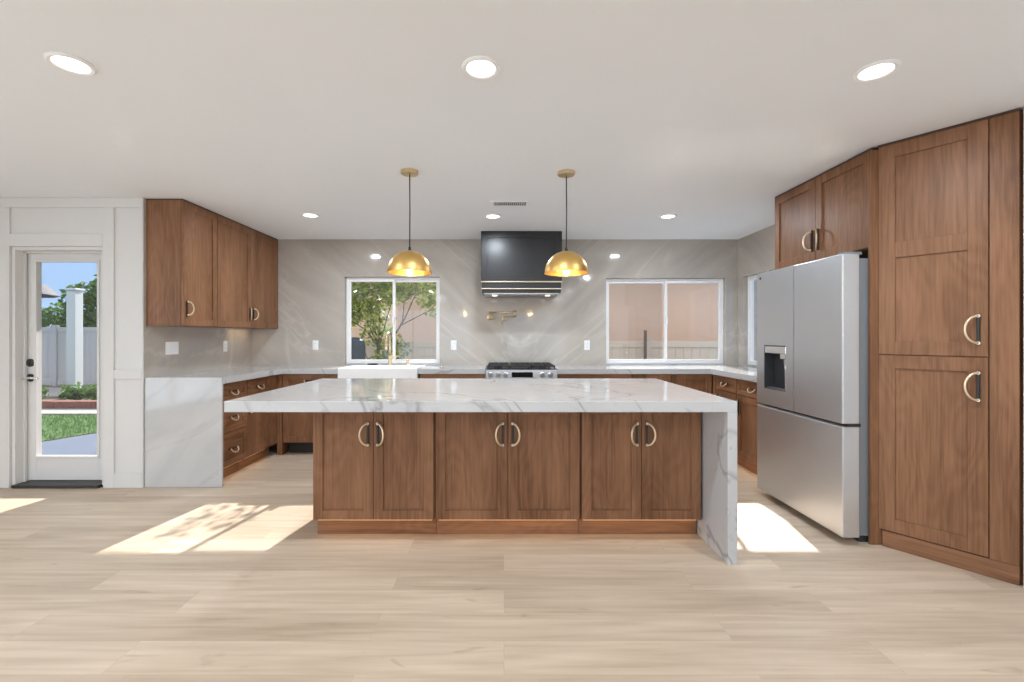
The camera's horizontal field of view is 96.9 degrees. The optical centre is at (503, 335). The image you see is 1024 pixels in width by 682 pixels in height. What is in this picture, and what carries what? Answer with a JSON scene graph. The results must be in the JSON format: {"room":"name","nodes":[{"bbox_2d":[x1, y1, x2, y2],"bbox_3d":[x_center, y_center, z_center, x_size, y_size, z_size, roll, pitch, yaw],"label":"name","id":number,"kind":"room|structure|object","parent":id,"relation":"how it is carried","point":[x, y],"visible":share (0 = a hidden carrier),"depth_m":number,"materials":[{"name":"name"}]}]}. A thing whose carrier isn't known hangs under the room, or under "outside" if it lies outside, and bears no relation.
{"room":"kitchen","nodes":[
{"label":"kitchen","id":0,"kind":"room"},
{"bbox_2d":[42,284,59,297],"bbox_3d":[-12.200,-0.034,11.000,2.100,2.860,1.997,0,0,0],"label":"house roof","id":1,"kind":"object","parent":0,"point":[47,292],"visible":0.16,"depth_m":11.38,"materials":[{"name":"white"}]},
{"bbox_2d":[11,208,141,485],"bbox_3d":[-4.171,0.056,3.895,2.258,2.440,0.140,0,0,0],"label":"wall","id":2,"kind":"structure","parent":0,"point":[128,221],"depth_m":3.83,"materials":[{"name":"white paint"}]},
{"bbox_2d":[0,208,10,487],"bbox_3d":[-4.676,0.099,3.817,1.047,2.352,0.016,0,0,0],"label":"trim","id":3,"kind":"structure","parent":2,"relation":"attached to","point":[5,213],"depth_m":3.81,"materials":[{"name":"white paint"}]},
{"bbox_2d":[9,234,102,245],"bbox_3d":[-3.759,-0.807,3.817,0.785,0.105,0.016,0,0,0],"label":"trim","id":4,"kind":"structure","parent":2,"relation":"attached to","point":[14,239],"depth_m":3.81,"materials":[{"name":"white paint"}]},
{"bbox_2d":[11,480,102,487],"bbox_3d":[-3.757,1.263,3.885,0.727,0.026,0.180,0,0,0],"label":"threshold","id":5,"kind":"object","parent":2,"relation":"attached to","point":[30,483],"depth_m":3.82,"materials":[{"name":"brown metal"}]},
{"bbox_2d":[12,247,102,484],"bbox_3d":[-3.757,0.252,3.899,0.789,2.009,0.140,0,0,0],"label":"door","id":6,"kind":"structure","parent":2,"relation":"in","point":[28,461],"depth_m":3.92,"materials":[{"name":"white paint"}]},
{"bbox_2d":[0,197,143,207],"bbox_3d":[-4.115,-1.121,3.817,2.169,0.085,0.016,0,0,0],"label":"trim","id":7,"kind":"structure","parent":2,"relation":"attached to","point":[5,202],"depth_m":3.81,"materials":[{"name":"white paint"}]},
{"bbox_2d":[103,208,114,487],"bbox_3d":[-3.321,0.099,3.817,0.088,2.352,0.016,0,0,0],"label":"trim","id":8,"kind":"structure","parent":2,"relation":"attached to","point":[108,213],"depth_m":3.81,"materials":[{"name":"white paint"}]},
{"bbox_2d":[114,473,141,487],"bbox_3d":[-3.159,1.215,3.817,0.234,0.121,0.016,0,0,0],"label":"trim","id":9,"kind":"structure","parent":2,"relation":"attached to","point":[121,480],"depth_m":3.81,"materials":[{"name":"white paint"}]},
{"bbox_2d":[114,370,141,378],"bbox_3d":[-3.159,0.324,3.817,0.234,0.076,0.016,0,0,0],"label":"trim","id":10,"kind":"structure","parent":2,"relation":"attached to","point":[118,374],"depth_m":3.81,"materials":[{"name":"white paint"}]},
{"bbox_2d":[144,198,251,486],"bbox_3d":[-3.106,0.056,4.647,0.152,2.440,1.644,0,0,0],"label":"wall","id":11,"kind":"structure","parent":0,"point":[200,348],"depth_m":4.36,"materials":[{"name":"beige stone"}]},
{"bbox_2d":[142,208,143,487],"bbox_3d":[-3.036,0.099,3.817,0.010,2.352,0.016,0,0,0],"label":"trim","id":12,"kind":"structure","parent":11,"relation":"attached to","point":[142,208],"depth_m":3.81,"materials":[{"name":"white paint"}]},
{"bbox_2d":[165,342,178,354],"bbox_3d":[-3.025,0.111,4.140,0.009,0.116,0.162,0,0,0],"label":"light switch","id":13,"kind":"object","parent":11,"relation":"attached to","point":[171,348],"visible":1,"depth_m":4.13,"materials":[{"name":"white plastic"}]},
{"bbox_2d":[146,199,216,326],"bbox_3d":[-2.850,-0.625,4.071,0.359,1.077,0.458,0,0,0],"label":"upper cabinet","id":14,"kind":"object","parent":11,"relation":"attached to","point":[181,234],"visible":1,"depth_m":3.84,"materials":[{"name":"brown wood"}]},
{"bbox_2d":[223,341,226,351],"bbox_3d":[-3.025,0.111,4.930,0.010,0.116,0.070,0,0,0],"label":"wall outlet","id":15,"kind":"object","parent":11,"relation":"attached to","point":[224,342],"visible":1,"depth_m":4.91,"materials":[{"name":"white plastic"}]},
{"bbox_2d":[205,214,277,328],"bbox_3d":[-2.850,-0.625,4.881,0.359,1.077,1.160,0,0,0],"label":"upper cabinet","id":16,"kind":"object","parent":11,"relation":"attached to","point":[247,257],"visible":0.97,"depth_m":4.79,"materials":[{"name":"brown wood"}]},
{"bbox_2d":[252,239,756,393],"bbox_3d":[0.115,0.056,5.540,6.570,2.440,0.140,0,0,0],"label":"wall","id":17,"kind":"structure","parent":0,"point":[312,273],"depth_m":5.47,"materials":[{"name":"beige stone"}]},
{"bbox_2d":[313,340,317,349],"bbox_3d":[-2.270,0.111,5.465,0.070,0.116,0.010,0,0,0],"label":"wall outlet","id":18,"kind":"object","parent":17,"relation":"attached to","point":[315,342],"visible":1,"depth_m":5.46,"materials":[{"name":"white plastic"}]},
{"bbox_2d":[345,364,439,364],"bbox_3d":[-1.347,0.344,5.497,1.141,0.011,0.051,0,0,0],"label":"trim","id":19,"kind":"structure","parent":17,"relation":"attached to","point":[345,364],"depth_m":5.47,"materials":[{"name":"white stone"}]},
{"bbox_2d":[346,278,439,363],"bbox_3d":[-1.347,-0.188,5.551,1.141,1.049,0.084,0,0,0],"label":"window","id":20,"kind":"structure","parent":17,"relation":"in","point":[349,360],"depth_m":5.53,"materials":[{"name":"white plastic"}]},
{"bbox_2d":[451,340,456,349],"bbox_3d":[-0.605,0.111,5.465,0.070,0.116,0.010,0,0,0],"label":"wall outlet","id":21,"kind":"object","parent":17,"relation":"attached to","point":[453,342],"visible":1,"depth_m":5.46,"materials":[{"name":"white plastic"}]},
{"bbox_2d":[487,310,516,325],"bbox_3d":[-0.052,-0.209,5.331,0.393,0.180,0.165,0,0,27],"label":"pot filler","id":22,"kind":"object","parent":17,"relation":"attached to","point":[489,317],"visible":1,"depth_m":5.33,"materials":[{"name":"gold metal"}]},
{"bbox_2d":[481,231,561,297],"bbox_3d":[0.194,-0.807,5.247,0.902,0.710,0.440,0,0,0],"label":"range hood","id":23,"kind":"object","parent":17,"relation":"attached to","point":[513,263],"visible":0.98,"depth_m":5.04,"materials":[{"name":"black paint"}]},
{"bbox_2d":[584,340,589,349],"bbox_3d":[1.000,0.111,5.465,0.070,0.116,0.010,0,0,0],"label":"wall outlet","id":24,"kind":"object","parent":17,"relation":"attached to","point":[586,342],"visible":1,"depth_m":5.46,"materials":[{"name":"white plastic"}]},
{"bbox_2d":[606,279,723,363],"bbox_3d":[1.952,-0.180,5.549,1.441,1.034,0.088,0,0,0],"label":"window","id":25,"kind":"structure","parent":17,"relation":"in","point":[720,360],"depth_m":5.53,"materials":[{"name":"white plastic"}]},
{"bbox_2d":[606,364,725,364],"bbox_3d":[1.952,0.344,5.497,1.441,0.011,0.051,0,0,0],"label":"trim","id":26,"kind":"structure","parent":17,"relation":"attached to","point":[606,364],"depth_m":5.47,"materials":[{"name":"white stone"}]},
{"bbox_2d":[0,0,1023,238],"bbox_3d":[-1.050,-1.214,0.605,8.900,0.100,10.010,0,0,0],"label":"ceiling","id":27,"kind":"structure","parent":0,"point":[259,115],"depth_m":2.28,"materials":[{"name":"paint"}]},
{"bbox_2d":[43,51,96,75],"bbox_3d":[-1.846,-1.157,1.936,0.166,0.011,0.166,0,0,0],"label":"recessed light","id":28,"kind":"object","parent":27,"relation":"in","point":[66,62],"visible":1,"depth_m":1.93,"materials":[{"name":"white plastic"}]},
{"bbox_2d":[51,56,90,71],"bbox_3d":[-1.846,-1.161,1.936,0.124,0.002,0.124,0,0,0],"label":"diffuser","id":29,"kind":"object","parent":28,"relation":"attached to","point":[65,63],"depth_m":1.93,"materials":[{"name":"white plastic"}]},
{"bbox_2d":[301,213,319,217],"bbox_3d":[-1.860,-1.157,4.360,0.166,0.011,0.166,0,0,0],"label":"recessed light","id":30,"kind":"object","parent":27,"relation":"in","point":[308,215],"visible":1,"depth_m":4.37,"materials":[{"name":"white plastic"}]},
{"bbox_2d":[387,168,431,275],"bbox_3d":[-0.665,-0.794,3.200,0.312,0.737,0.312,0,0,0],"label":"pendant lamp","id":31,"kind":"object","parent":27,"relation":"hanging from","point":[408,262],"visible":1,"depth_m":3.12,"materials":[{"name":"gold metal"}]},
{"bbox_2d":[462,55,499,79],"bbox_3d":[-0.100,-1.157,1.965,0.166,0.011,0.166,0,0,0],"label":"recessed light","id":32,"kind":"object","parent":27,"relation":"in","point":[480,67],"visible":1,"depth_m":1.96,"materials":[{"name":"white plastic"}]},
{"bbox_2d":[467,60,494,75],"bbox_3d":[-0.100,-1.161,1.965,0.124,0.002,0.124,0,0,0],"label":"diffuser","id":33,"kind":"object","parent":32,"relation":"attached to","point":[474,67],"depth_m":1.97,"materials":[{"name":"white plastic"}]},
{"bbox_2d":[484,214,501,218],"bbox_3d":[-0.107,-1.157,4.400,0.166,0.011,0.166,0,0,0],"label":"recessed light","id":34,"kind":"object","parent":27,"relation":"in","point":[489,216],"visible":1,"depth_m":4.41,"materials":[{"name":"white plastic"}]},
{"bbox_2d":[490,201,527,206],"bbox_3d":[0.045,-1.159,3.980,0.330,0.008,0.150,0,0,0],"label":"ceiling vent","id":35,"kind":"object","parent":27,"relation":"in","point":[492,203],"visible":1,"depth_m":3.98,"materials":[{"name":"white plastic"}]},
{"bbox_2d":[544,169,588,275],"bbox_3d":[0.442,-0.794,3.220,0.312,0.737,0.312,0,0,0],"label":"pendant lamp","id":36,"kind":"object","parent":27,"relation":"hanging from","point":[564,263],"visible":1,"depth_m":3.14,"materials":[{"name":"gold metal"}]},
{"bbox_2d":[659,214,676,218],"bbox_3d":[1.590,-1.157,4.400,0.166,0.011,0.166,0,0,0],"label":"recessed light","id":37,"kind":"object","parent":27,"relation":"in","point":[665,216],"visible":1,"depth_m":4.41,"materials":[{"name":"white"}]},
{"bbox_2d":[852,59,900,81],"bbox_3d":[1.628,-1.157,1.987,0.166,0.011,0.166,0,0,0],"label":"recessed light","id":38,"kind":"object","parent":27,"relation":"in","point":[879,69],"visible":1,"depth_m":1.98,"materials":[{"name":"white plastic"}]},
{"bbox_2d":[858,63,894,78],"bbox_3d":[1.628,-1.161,1.987,0.124,0.002,0.124,0,0,0],"label":"diffuser","id":39,"kind":"object","parent":38,"relation":"attached to","point":[872,70],"depth_m":1.98,"materials":[{"name":"white plastic"}]},
{"bbox_2d":[0,443,1023,681],"bbox_3d":[-1.050,1.316,0.605,8.900,0.080,10.010,0,0,0],"label":"floor","id":40,"kind":"structure","parent":0,"point":[236,581],"depth_m":2.16,"materials":[{"name":"brown wood"}]},
{"bbox_2d":[223,380,246,477],"bbox_3d":[-2.701,0.841,4.074,0.622,0.868,0.453,0,0,0],"label":"base cabinet","id":41,"kind":"object","parent":40,"relation":"on","point":[234,423],"visible":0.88,"depth_m":4.11,"materials":[{"name":"brown wood"}]},
{"bbox_2d":[238,376,269,469],"bbox_3d":[-2.700,0.841,4.513,0.624,0.868,0.419,0,0,0],"label":"base cabinet","id":42,"kind":"object","parent":40,"relation":"on","point":[258,423],"visible":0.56,"depth_m":4.50,"materials":[{"name":"brown wood"}]},
{"bbox_2d":[262,375,276,457],"bbox_3d":[-2.483,0.842,4.792,0.103,0.867,0.134,0,0,0],"label":"cabinet filler","id":43,"kind":"object","parent":40,"relation":"on","point":[273,379],"visible":0.47,"depth_m":4.79,"materials":[{"name":"brown wood"}]},
{"bbox_2d":[277,374,288,454],"bbox_3d":[-2.404,0.842,5.152,0.052,0.867,0.580,0,0,0],"label":"end panel","id":44,"kind":"object","parent":40,"relation":"on","point":[282,448],"visible":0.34,"depth_m":4.86,"materials":[{"name":"brown wood"}]},
{"bbox_2d":[283,374,337,451],"bbox_3d":[-2.067,0.842,5.121,0.606,0.866,0.623,0,0,0],"label":"base cabinet","id":45,"kind":"object","parent":40,"relation":"on","point":[297,426],"visible":0.41,"depth_m":4.87,"materials":[{"name":"wood"}]},
{"bbox_2d":[145,365,486,486],"bbox_3d":[-1.615,0.813,4.647,2.829,0.924,1.644,0,0,0],"label":"countertop","id":46,"kind":"structure","parent":40,"relation":"on","point":[184,411],"depth_m":3.83,"materials":[{"name":"white stone"}]},
{"bbox_2d":[338,365,424,377],"bbox_3d":[-1.341,0.472,5.054,0.842,0.264,0.505,0,0,0],"label":"farmhouse sink","id":47,"kind":"object","parent":46,"relation":"in","point":[353,371],"visible":0.37,"depth_m":4.80,"materials":[{"name":"white ceramic"}]},
{"bbox_2d":[385,332,397,364],"bbox_3d":[-1.316,0.152,5.306,0.131,0.397,0.213,0,0,0],"label":"kitchen faucet","id":48,"kind":"object","parent":46,"relation":"on","point":[389,357],"visible":0.9,"depth_m":5.37,"materials":[{"name":"gold metal"}]},
{"bbox_2d":[313,412,436,533],"bbox_3d":[-0.818,0.851,3.323,0.765,0.849,1.068,0,0,0],"label":"base cabinet","id":49,"kind":"object","parent":40,"relation":"on","point":[374,472],"visible":0.87,"depth_m":2.85,"materials":[{"name":"brown wood"}]},
{"bbox_2d":[420,373,485,377],"bbox_3d":[-0.552,0.841,5.128,0.705,0.868,0.628,0,0,0],"label":"base cabinet","id":50,"kind":"object","parent":40,"relation":"on","point":[421,375],"visible":0.07,"depth_m":4.86,"materials":[{"name":"brown wood"}]},
{"bbox_2d":[224,378,736,564],"bbox_3d":[-0.130,0.820,3.212,2.861,0.912,1.365,0,0,0],"label":"countertop","id":51,"kind":"structure","parent":40,"relation":"on","point":[717,526],"depth_m":2.66,"materials":[{"name":"white stone"}]},
{"bbox_2d":[435,412,579,533],"bbox_3d":[0.023,0.851,3.323,0.912,0.849,1.068,0,0,0],"label":"base cabinet","id":52,"kind":"object","parent":40,"relation":"on","point":[496,472],"visible":0.87,"depth_m":2.85,"materials":[{"name":"brown wood"}]},
{"bbox_2d":[486,362,556,377],"bbox_3d":[0.184,0.794,5.102,0.757,0.961,0.716,0,0,0],"label":"gas range","id":53,"kind":"object","parent":40,"relation":"on","point":[494,369],"visible":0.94,"depth_m":4.80,"materials":[{"name":"silver metal"}]},
{"bbox_2d":[486,366,556,369],"bbox_3d":[0.184,0.362,5.145,0.757,0.016,0.630,0,0,0],"label":"cooktop","id":54,"kind":"object","parent":53,"relation":"in","point":[488,367],"depth_m":4.86,"materials":[{"name":"black metal"}]},
{"bbox_2d":[557,374,631,377],"bbox_3d":[0.971,0.841,5.128,0.800,0.868,0.628,0,0,0],"label":"base cabinet","id":55,"kind":"object","parent":40,"relation":"on","point":[558,375],"visible":0.07,"depth_m":4.86,"materials":[{"name":"brown wood"}]},
{"bbox_2d":[578,412,700,533],"bbox_3d":[0.860,0.851,3.323,0.757,0.849,1.068,0,0,0],"label":"base cabinet","id":56,"kind":"object","parent":40,"relation":"on","point":[640,472],"visible":0.89,"depth_m":2.85,"materials":[{"name":"brown wood"}]},
{"bbox_2d":[632,374,711,393],"bbox_3d":[1.802,0.841,5.128,0.855,0.868,0.628,0,0,0],"label":"base cabinet","id":57,"kind":"object","parent":40,"relation":"on","point":[700,382],"visible":0.2,"depth_m":4.86,"materials":[{"name":"brown wood"}]},
{"bbox_2d":[713,375,715,394],"bbox_3d":[2.288,0.842,4.833,0.103,0.867,0.050,0,0,0],"label":"cabinet filler","id":58,"kind":"object","parent":40,"relation":"on","point":[714,376],"visible":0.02,"depth_m":4.82,"materials":[{"name":"brown wood"}]},
{"bbox_2d":[715,375,744,467],"bbox_3d":[2.499,0.841,4.590,0.623,0.868,0.430,0,0,0],"label":"base cabinet","id":59,"kind":"object","parent":40,"relation":"on","point":[726,387],"visible":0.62,"depth_m":4.53,"materials":[{"name":"brown wood"}]},
{"bbox_2d":[736,379,761,474],"bbox_3d":[2.499,0.841,4.073,0.623,0.868,0.600,0,0,0],"label":"base cabinet","id":60,"kind":"object","parent":40,"relation":"on","point":[746,400],"visible":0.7,"depth_m":4.19,"materials":[{"name":"brown wood"}]},
{"bbox_2d":[555,365,756,381],"bbox_3d":[1.694,0.379,4.619,2.251,0.055,1.701,0,0,0],"label":"countertop","id":61,"kind":"structure","parent":60,"relation":"on","point":[747,373],"depth_m":4.84,"materials":[{"name":"white stone"}]},
{"bbox_2d":[757,252,867,541],"bbox_3d":[2.421,0.377,3.215,0.747,1.796,0.930,0,0,0],"label":"refrigerator","id":62,"kind":"object","parent":40,"relation":"on","point":[812,316],"visible":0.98,"depth_m":2.97,"materials":[{"name":"metal"}]},
{"bbox_2d":[868,108,1023,585],"bbox_3d":[2.549,0.057,2.550,0.622,2.437,0.479,0,0,0],"label":"pantry cabinet","id":63,"kind":"object","parent":40,"relation":"on","point":[946,205],"visible":1,"depth_m":2.53,"materials":[{"name":"brown wood"}]},
{"bbox_2d":[738,224,774,366],"bbox_3d":[2.890,0.056,4.165,0.140,2.440,2.609,0,0,0],"label":"wall","id":64,"kind":"structure","parent":0,"point":[756,251],"depth_m":5.30,"materials":[{"name":"beige stone"}]},
{"bbox_2d":[748,275,756,365],"bbox_3d":[2.901,-0.180,4.705,0.084,1.034,1.306,0,0,0],"label":"window","id":65,"kind":"structure","parent":64,"relation":"in","point":[751,279],"depth_m":5.32,"materials":[{"name":"white plastic"}]},
{"bbox_2d":[775,148,878,269],"bbox_3d":[2.515,-0.854,3.300,0.601,0.616,1.000,0,0,0],"label":"upper cabinet","id":66,"kind":"object","parent":64,"relation":"attached to","point":[825,215],"visible":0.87,"depth_m":3.21,"materials":[{"name":"brown wood"}]},
{"label":"outside","id":67,"kind":"structure","parent":0,"visible":0},
{"bbox_2d":[43,385,94,441],"bbox_3d":[-4.000,1.448,17.300,24.000,0.096,25.399,0,0,0],"label":"ground","id":68,"kind":"structure","parent":67,"point":[47,398],"depth_m":10.17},
{"bbox_2d":[42,385,48,399],"bbox_3d":[-9.861,1.153,9.388,0.728,0.497,0.554,0,0,0],"label":"shrub","id":69,"kind":"object","parent":68,"relation":"on","point":[44,391],"visible":0.13,"depth_m":9.47,"materials":[{"name":"green plant"}]},
{"bbox_2d":[42,400,96,408],"bbox_3d":[-7.400,1.316,8.660,4.194,0.172,0.200,0,0,0],"label":"brick edging","id":70,"kind":"object","parent":68,"relation":"on","point":[46,404],"visible":0.18,"depth_m":8.56,"materials":[{"name":"red brick"}]},
{"bbox_2d":[42,409,96,414],"bbox_3d":[-10.250,1.431,8.275,10.500,0.130,0.549,0,0,0],"label":"curb","id":71,"kind":"object","parent":68,"relation":"on","point":[44,411],"depth_m":8.21,"materials":[{"name":"concrete"}]},
{"bbox_2d":[42,413,96,441],"bbox_3d":[-10.550,1.363,6.350,10.700,0.074,3.300,0,0,0],"label":"grass","id":72,"kind":"structure","parent":68,"relation":"on","point":[55,426],"depth_m":6.99,"materials":[{"name":"plant"}]},
{"bbox_2d":[42,325,96,386],"bbox_3d":[-9.875,0.546,12.600,10.360,1.700,0.120,0,0,0],"label":"vinyl fence","id":73,"kind":"object","parent":68,"relation":"on","point":[54,337],"visible":0.11,"depth_m":12.59,"materials":[{"name":"white plastic"}]},
{"bbox_2d":[42,274,96,326],"bbox_3d":[-12.823,-0.714,15.341,5.556,4.246,1.872,0,0,0],"label":"tree","id":74,"kind":"object","parent":68,"relation":"on","point":[89,297],"visible":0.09,"depth_m":14.90,"materials":[{"name":"green plant"}]},
{"bbox_2d":[64,288,84,387],"bbox_3d":[-9.720,0.161,10.280,0.250,2.470,0.250,0,0,0],"label":"post","id":75,"kind":"object","parent":68,"relation":"on","point":[74,296],"visible":0.81,"depth_m":10.18,"materials":[{"name":"paint"}]},
{"bbox_2d":[58,382,91,399],"bbox_3d":[-8.959,1.175,9.507,0.657,0.452,0.488,0,0,0],"label":"shrub","id":76,"kind":"object","parent":68,"relation":"on","point":[71,393],"visible":0.82,"depth_m":9.43,"materials":[{"name":"green plant"}]},
{"bbox_2d":[81,384,96,399],"bbox_3d":[-8.250,1.169,9.288,0.689,0.466,0.514,0,0,0],"label":"shrub","id":77,"kind":"object","parent":68,"relation":"on","point":[93,391],"visible":0.29,"depth_m":9.18,"materials":[{"name":"green plant"}]},
{"bbox_2d":[351,282,435,358],"bbox_3d":[-1.900,-0.193,7.395,2.225,3.182,1.043,0,0,0],"label":"tree","id":78,"kind":"object","parent":68,"relation":"on","point":[364,304],"visible":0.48,"depth_m":7.30,"materials":[{"name":"green plant"}]},
{"bbox_2d":[351,282,717,340],"bbox_3d":[2.700,-0.539,12.375,13.400,3.870,5.250,0,0,0],"label":"exterior wall","id":79,"kind":"structure","parent":68,"relation":"on","point":[692,308],"depth_m":10.20,"materials":[{"name":"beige paint"}]},
{"bbox_2d":[365,338,717,358],"bbox_3d":[1.500,0.716,8.600,12.310,1.360,0.120,0,0,0],"label":"vinyl fence","id":80,"kind":"object","parent":68,"relation":"on","point":[420,349],"visible":0.04,"depth_m":8.59,"materials":[{"name":"white plastic"}]},
{"bbox_2d":[644,330,646,358],"bbox_3d":[2.620,0.646,8.420,0.055,1.500,0.055,0,0,22],"label":"metal post","id":81,"kind":"object","parent":68,"relation":"on","point":[645,331],"visible":0.35,"depth_m":8.40,"materials":[{"name":"grey metal"}]},
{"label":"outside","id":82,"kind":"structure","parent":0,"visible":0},
{"bbox_2d":[42,433,96,454],"bbox_3d":[-4.000,1.446,5.585,24.000,0.100,3.230,0,0,0],"label":"patio","id":83,"kind":"structure","parent":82,"point":[85,444],"depth_m":5.74,"materials":[{"name":"concrete"}]},
{"bbox_2d":[351,337,365,358],"bbox_3d":[-2.220,0.706,6.750,0.330,1.380,0.330,0,0,0],"label":"barrel","id":84,"kind":"object","parent":83,"relation":"on","point":[358,347],"visible":0.21,"depth_m":6.64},
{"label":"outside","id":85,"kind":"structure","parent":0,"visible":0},
{"bbox_2d":[42,387,92,396],"bbox_3d":[-10.150,1.436,11.300,10.700,0.120,1.800,0,0,0],"label":"ground strip","id":86,"kind":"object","parent":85,"point":[53,391],"depth_m":11.26,"materials":[{"name":"concrete"}]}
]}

